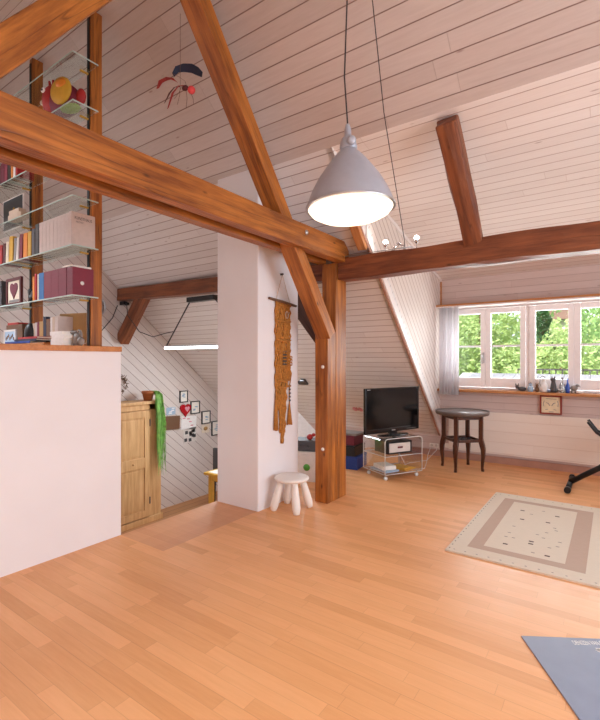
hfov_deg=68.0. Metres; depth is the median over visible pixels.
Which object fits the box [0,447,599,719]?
floor
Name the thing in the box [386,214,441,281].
trim
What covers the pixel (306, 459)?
carton
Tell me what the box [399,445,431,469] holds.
power cable
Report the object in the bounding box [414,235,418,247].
spotlight
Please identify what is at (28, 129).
tie beam
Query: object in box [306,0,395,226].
pendant lamp
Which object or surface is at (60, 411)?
wall
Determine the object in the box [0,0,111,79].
strut
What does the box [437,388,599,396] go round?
window sill
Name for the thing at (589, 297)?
trim
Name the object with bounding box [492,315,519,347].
tree
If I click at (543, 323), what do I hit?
tree
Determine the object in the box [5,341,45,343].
book
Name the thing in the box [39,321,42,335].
book
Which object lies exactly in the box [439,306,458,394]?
curtain
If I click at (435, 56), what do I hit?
ceiling
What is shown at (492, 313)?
tree
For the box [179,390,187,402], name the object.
framed print
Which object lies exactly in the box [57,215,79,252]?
book
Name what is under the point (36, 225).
book
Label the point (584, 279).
wall
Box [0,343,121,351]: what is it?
trim
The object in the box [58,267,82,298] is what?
book
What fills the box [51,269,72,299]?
book
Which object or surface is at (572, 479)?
exercise bike
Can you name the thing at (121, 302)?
junction box
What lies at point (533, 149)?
ceiling
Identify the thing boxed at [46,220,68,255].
book
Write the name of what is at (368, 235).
trim
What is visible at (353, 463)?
storage box
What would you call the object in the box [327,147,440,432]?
wall
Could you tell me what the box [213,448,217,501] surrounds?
desk chair
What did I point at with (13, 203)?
picture frame
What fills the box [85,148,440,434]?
ceiling
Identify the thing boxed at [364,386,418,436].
television
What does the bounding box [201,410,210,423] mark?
framed print
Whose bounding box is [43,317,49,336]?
book
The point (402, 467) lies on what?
envelope
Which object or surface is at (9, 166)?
book
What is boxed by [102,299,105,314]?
wall ornament
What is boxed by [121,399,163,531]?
tall cabinet
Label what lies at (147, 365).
wall
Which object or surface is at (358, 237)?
rafter
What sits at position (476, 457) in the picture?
baseboard
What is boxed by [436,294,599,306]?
trim
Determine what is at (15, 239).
book
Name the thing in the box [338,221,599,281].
purlin
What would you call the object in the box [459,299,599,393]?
window
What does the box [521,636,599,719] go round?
mat
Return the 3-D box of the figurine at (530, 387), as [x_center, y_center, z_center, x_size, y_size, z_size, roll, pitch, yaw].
[2.855,0.334,5.513,0.069,0.115,0.069,0,0,35]
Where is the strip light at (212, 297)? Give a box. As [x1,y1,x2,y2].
[164,294,217,348]
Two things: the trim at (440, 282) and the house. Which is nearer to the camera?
the trim at (440, 282)
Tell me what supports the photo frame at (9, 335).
on the bookcase
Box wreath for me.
[121,375,128,393]
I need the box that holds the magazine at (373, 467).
[370,466,398,473]
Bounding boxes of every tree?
[459,312,536,374]
[459,313,519,375]
[460,313,513,371]
[466,310,560,361]
[476,325,599,374]
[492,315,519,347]
[497,314,599,372]
[536,310,556,370]
[559,307,599,374]
[564,307,599,328]
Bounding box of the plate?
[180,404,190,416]
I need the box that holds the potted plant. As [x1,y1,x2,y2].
[141,391,165,473]
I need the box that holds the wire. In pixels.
[345,246,412,256]
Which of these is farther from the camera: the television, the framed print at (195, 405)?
the framed print at (195, 405)
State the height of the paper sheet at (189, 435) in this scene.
0.257 m
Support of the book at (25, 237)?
on the bookcase
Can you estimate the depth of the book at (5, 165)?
3.77 m
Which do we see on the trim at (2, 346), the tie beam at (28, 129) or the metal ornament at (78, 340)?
the metal ornament at (78, 340)
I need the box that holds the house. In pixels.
[536,308,584,333]
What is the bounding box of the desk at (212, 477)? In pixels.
[204,469,217,503]
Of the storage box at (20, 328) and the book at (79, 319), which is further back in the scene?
the storage box at (20, 328)
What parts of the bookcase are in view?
shelf rail, post, board, shelf rail, post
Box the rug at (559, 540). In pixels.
[445,492,599,588]
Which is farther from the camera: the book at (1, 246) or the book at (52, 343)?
the book at (1, 246)
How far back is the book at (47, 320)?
3.50 m
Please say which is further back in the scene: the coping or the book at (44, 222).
the coping
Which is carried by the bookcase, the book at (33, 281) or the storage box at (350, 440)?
the book at (33, 281)
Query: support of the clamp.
attached to the purlin at (579, 239)
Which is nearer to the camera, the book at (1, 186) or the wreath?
the book at (1, 186)
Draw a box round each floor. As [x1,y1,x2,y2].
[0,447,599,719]
[121,491,217,534]
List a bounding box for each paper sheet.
[166,407,174,414]
[181,415,196,429]
[183,427,196,443]
[202,424,208,432]
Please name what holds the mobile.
hanging from the ceiling at (435, 56)
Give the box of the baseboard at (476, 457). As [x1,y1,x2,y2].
[410,447,599,475]
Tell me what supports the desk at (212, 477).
on the floor at (174, 510)
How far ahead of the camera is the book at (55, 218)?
3.29 m
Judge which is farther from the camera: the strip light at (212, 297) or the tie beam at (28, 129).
the strip light at (212, 297)
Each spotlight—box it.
[383,240,387,249]
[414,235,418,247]
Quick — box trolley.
[363,431,421,480]
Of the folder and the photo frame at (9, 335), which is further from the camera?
the folder
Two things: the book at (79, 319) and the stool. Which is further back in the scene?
the stool
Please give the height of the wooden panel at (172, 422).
0.236 m
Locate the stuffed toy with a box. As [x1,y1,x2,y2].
[40,77,85,117]
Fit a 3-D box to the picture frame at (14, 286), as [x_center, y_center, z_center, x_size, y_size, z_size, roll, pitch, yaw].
[-2.425,-0.579,3.779,0.280,0.235,0.020,0,0,35]
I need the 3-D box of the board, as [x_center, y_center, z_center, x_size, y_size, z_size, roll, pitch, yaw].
[0.104,0.990,5.684,0.440,0.728,0.173,0,0,21]
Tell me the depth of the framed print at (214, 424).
8.05 m
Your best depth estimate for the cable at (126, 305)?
6.10 m
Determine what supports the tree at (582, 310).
on the ground
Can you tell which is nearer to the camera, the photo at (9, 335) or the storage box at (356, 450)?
the photo at (9, 335)
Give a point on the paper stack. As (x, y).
(384, 466)
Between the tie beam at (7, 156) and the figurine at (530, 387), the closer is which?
the tie beam at (7, 156)
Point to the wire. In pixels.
(408, 246)
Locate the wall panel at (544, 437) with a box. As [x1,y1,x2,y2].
[449,412,599,465]
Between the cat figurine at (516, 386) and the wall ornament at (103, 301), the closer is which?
the cat figurine at (516, 386)
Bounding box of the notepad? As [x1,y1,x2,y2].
[62,264,90,268]
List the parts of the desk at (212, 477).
leg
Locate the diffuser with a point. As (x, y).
(332, 209)
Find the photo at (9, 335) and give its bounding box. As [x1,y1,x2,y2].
[5,331,14,341]
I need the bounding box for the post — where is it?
[315,263,345,503]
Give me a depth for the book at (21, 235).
3.60 m
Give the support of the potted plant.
on the tall cabinet
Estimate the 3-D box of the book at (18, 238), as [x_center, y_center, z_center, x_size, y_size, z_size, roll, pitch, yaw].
[-2.265,-0.909,3.696,0.056,0.193,0.151,0,0,35]
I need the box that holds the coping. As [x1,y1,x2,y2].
[459,373,599,379]
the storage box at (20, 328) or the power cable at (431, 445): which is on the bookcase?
the storage box at (20, 328)
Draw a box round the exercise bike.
[564,419,599,493]
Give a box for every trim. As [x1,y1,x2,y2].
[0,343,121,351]
[366,224,440,432]
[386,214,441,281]
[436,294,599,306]
[436,296,599,308]
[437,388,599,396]
[440,282,441,304]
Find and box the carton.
[298,451,314,481]
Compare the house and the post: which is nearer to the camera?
the post
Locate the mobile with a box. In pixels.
[156,63,202,108]
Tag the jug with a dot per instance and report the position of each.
(543, 387)
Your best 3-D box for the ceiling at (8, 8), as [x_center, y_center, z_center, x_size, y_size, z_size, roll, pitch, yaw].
[-1.435,-0.954,0.498,8.920,3.851,4.440,0,0,35]
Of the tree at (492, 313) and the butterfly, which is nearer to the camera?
the butterfly
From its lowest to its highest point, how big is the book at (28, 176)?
0.150 m
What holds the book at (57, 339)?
on the book at (52, 343)
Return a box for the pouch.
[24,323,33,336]
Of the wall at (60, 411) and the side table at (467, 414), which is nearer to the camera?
the wall at (60, 411)
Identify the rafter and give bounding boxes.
[349,226,366,250]
[436,115,482,246]
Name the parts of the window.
sash, sash, sash, sash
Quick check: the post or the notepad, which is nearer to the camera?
the notepad
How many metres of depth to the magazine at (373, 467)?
5.06 m
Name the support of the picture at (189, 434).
attached to the paper sheet at (189, 435)
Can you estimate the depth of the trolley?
5.12 m
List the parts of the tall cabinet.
panel, door, moulding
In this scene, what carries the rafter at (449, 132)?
on the purlin at (579, 239)
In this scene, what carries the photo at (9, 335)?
attached to the photo frame at (9, 335)
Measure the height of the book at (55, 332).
0.025 m
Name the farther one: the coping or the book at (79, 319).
the coping
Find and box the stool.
[270,472,312,515]
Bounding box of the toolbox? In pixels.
[298,437,314,451]
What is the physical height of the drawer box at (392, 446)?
0.140 m
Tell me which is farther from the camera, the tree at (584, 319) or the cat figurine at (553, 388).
the tree at (584, 319)
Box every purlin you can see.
[117,264,323,301]
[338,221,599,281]
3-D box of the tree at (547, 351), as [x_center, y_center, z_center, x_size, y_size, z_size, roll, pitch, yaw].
[6.365,2.239,10.701,3.975,6.230,2.815,0,0,35]
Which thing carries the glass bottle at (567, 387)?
on the window sill at (460, 390)
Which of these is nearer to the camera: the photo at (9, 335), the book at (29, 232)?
the book at (29, 232)
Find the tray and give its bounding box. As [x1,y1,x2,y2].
[346,430,363,435]
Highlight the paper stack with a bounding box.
[373,462,395,470]
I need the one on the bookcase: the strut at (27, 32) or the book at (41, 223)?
the book at (41, 223)
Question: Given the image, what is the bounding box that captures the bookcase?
[0,12,101,345]
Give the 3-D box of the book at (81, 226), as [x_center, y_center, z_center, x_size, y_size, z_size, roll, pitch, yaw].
[-1.580,-0.936,3.228,0.036,0.240,0.176,0,0,35]
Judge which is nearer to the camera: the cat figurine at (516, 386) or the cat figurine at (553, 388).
the cat figurine at (553, 388)
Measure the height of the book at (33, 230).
0.210 m
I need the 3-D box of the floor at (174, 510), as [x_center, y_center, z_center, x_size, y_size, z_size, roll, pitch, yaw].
[-2.465,2.490,4.339,2.810,0.200,8.950,0,0,35]
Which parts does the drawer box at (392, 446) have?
drawer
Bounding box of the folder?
[8,322,28,324]
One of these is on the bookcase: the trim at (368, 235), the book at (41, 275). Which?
the book at (41, 275)
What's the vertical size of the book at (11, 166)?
0.130 m
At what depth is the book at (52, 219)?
3.31 m
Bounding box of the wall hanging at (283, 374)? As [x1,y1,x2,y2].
[268,273,296,443]
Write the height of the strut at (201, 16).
2.387 m
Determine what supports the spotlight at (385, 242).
on the purlin at (579, 239)
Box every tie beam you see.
[0,90,348,262]
[0,146,325,264]
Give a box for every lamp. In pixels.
[298,379,307,384]
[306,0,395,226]
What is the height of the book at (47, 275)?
0.205 m
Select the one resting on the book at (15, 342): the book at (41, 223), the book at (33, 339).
the book at (33, 339)
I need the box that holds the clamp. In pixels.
[392,242,404,250]
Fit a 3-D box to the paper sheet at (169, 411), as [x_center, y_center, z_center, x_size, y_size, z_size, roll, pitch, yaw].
[-2.110,0.835,7.273,0.005,0.120,0.181,0,0,35]
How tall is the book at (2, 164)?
0.180 m
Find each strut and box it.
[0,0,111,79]
[180,0,334,338]
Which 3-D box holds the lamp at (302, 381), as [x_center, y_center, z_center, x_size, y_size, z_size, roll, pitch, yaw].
[0.027,0.321,6.544,0.160,0.093,0.113,0,0,35]
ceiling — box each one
[0,0,36,22]
[0,0,599,220]
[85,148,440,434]
[332,61,599,279]
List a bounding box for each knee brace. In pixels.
[117,298,150,343]
[298,294,314,341]
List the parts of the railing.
rail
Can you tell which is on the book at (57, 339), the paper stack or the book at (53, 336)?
the book at (53, 336)
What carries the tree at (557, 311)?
on the ground
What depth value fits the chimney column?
4.11 m
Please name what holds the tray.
on the storage box at (350, 440)
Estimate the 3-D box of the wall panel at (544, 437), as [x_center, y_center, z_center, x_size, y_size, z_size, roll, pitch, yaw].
[4.054,0.958,4.767,4.870,0.545,0.035,0,0,35]
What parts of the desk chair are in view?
leg, backrest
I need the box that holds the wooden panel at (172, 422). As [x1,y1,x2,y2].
[164,415,179,429]
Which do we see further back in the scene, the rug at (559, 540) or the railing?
the railing
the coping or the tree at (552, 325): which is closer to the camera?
the coping
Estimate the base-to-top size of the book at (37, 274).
0.200 m
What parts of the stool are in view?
leg, leg, seat, leg, leg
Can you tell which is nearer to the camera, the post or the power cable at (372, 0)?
the power cable at (372, 0)
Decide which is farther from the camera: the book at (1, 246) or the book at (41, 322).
the book at (1, 246)
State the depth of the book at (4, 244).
3.79 m
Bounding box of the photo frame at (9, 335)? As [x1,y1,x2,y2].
[4,329,16,343]
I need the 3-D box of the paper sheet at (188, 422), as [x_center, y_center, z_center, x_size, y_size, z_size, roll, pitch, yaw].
[-1.892,1.065,7.582,0.005,0.242,0.338,0,0,35]
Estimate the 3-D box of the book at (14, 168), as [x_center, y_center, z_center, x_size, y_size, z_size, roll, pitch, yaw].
[-2.321,-1.581,3.723,0.035,0.160,0.131,0,0,35]
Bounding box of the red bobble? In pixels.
[307,433,314,439]
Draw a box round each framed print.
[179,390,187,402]
[190,401,199,413]
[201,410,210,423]
[211,420,217,435]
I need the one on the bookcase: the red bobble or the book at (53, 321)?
the book at (53, 321)
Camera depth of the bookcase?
3.40 m
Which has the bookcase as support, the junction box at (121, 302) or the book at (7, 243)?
the book at (7, 243)
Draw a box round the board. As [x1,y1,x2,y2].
[298,412,314,437]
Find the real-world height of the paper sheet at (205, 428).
0.146 m
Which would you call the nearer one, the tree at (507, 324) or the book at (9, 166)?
the book at (9, 166)
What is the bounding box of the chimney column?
[218,170,297,511]
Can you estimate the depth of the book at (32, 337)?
3.41 m
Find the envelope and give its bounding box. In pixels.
[394,463,415,470]
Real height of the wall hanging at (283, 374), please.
1.614 m
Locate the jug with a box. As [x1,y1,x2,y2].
[539,376,547,391]
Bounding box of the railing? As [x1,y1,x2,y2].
[517,369,599,376]
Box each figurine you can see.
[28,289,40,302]
[515,383,526,390]
[527,382,532,391]
[550,376,558,392]
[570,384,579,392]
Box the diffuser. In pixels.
[308,193,392,226]
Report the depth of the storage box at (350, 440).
5.52 m
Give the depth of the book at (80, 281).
3.19 m
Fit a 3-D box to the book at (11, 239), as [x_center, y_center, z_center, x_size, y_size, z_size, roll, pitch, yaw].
[-2.364,-0.921,3.766,0.085,0.219,0.151,0,0,35]
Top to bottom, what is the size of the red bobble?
0.085 m
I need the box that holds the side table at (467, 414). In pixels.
[435,408,489,472]
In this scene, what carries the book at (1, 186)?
on the bookcase
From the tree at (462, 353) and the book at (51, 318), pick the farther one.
the tree at (462, 353)
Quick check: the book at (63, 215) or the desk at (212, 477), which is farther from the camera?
the desk at (212, 477)
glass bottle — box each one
[559,377,564,392]
[565,378,569,392]
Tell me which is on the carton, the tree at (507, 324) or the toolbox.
the toolbox
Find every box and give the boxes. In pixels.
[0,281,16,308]
[6,324,26,338]
[8,207,28,222]
[120,301,128,305]
[346,434,363,445]
[346,443,364,456]
[346,452,366,469]
[375,437,411,454]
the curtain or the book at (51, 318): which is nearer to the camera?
the book at (51, 318)
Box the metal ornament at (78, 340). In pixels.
[70,329,84,345]
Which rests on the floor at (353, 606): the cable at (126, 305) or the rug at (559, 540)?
the rug at (559, 540)
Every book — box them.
[0,165,16,190]
[0,245,20,267]
[1,163,18,189]
[2,243,23,266]
[4,164,21,187]
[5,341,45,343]
[6,242,24,266]
[8,165,26,185]
[9,236,31,265]
[11,166,28,184]
[13,167,31,182]
[13,238,33,263]
[14,338,50,340]
[16,168,33,181]
[16,237,37,263]
[18,336,51,338]
[19,234,40,262]
[23,232,46,261]
[28,231,49,260]
[31,228,53,259]
[32,277,50,302]
[35,224,57,258]
[35,274,52,302]
[37,274,52,301]
[39,222,61,257]
[39,272,57,301]
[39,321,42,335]
[43,221,64,256]
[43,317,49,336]
[44,271,65,300]
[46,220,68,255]
[46,319,49,341]
[50,218,71,254]
[50,317,52,341]
[50,331,72,334]
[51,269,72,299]
[51,338,72,341]
[51,342,72,344]
[52,317,54,331]
[52,335,73,338]
[53,217,75,253]
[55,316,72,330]
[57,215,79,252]
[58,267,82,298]
[60,313,86,342]
[61,214,83,251]
[65,212,88,250]
[67,266,93,297]
[69,211,94,249]
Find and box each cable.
[126,305,172,336]
[372,0,404,250]
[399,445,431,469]
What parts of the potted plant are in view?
pot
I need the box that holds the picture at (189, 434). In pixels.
[184,429,195,441]
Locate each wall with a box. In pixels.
[0,162,217,508]
[0,350,120,577]
[308,264,599,467]
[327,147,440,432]
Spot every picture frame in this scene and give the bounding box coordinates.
[3,193,24,232]
[6,276,22,306]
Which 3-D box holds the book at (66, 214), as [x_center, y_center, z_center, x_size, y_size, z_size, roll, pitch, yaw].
[-1.621,-0.933,3.251,0.053,0.235,0.166,0,0,35]
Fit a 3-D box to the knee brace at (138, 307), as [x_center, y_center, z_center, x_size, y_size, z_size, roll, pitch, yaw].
[-2.389,-0.606,6.379,0.667,0.754,0.134,0,0,35]
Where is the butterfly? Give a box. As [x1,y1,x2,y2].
[352,407,362,411]
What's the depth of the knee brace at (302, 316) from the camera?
4.59 m
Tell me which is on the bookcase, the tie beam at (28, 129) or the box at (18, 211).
the box at (18, 211)
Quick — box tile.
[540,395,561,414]
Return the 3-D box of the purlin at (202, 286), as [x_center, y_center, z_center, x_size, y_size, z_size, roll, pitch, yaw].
[-1.177,-0.913,5.522,3.551,0.187,0.162,1,1,35]
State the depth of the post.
4.26 m
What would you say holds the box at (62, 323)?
on the bookcase
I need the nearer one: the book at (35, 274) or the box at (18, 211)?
the book at (35, 274)

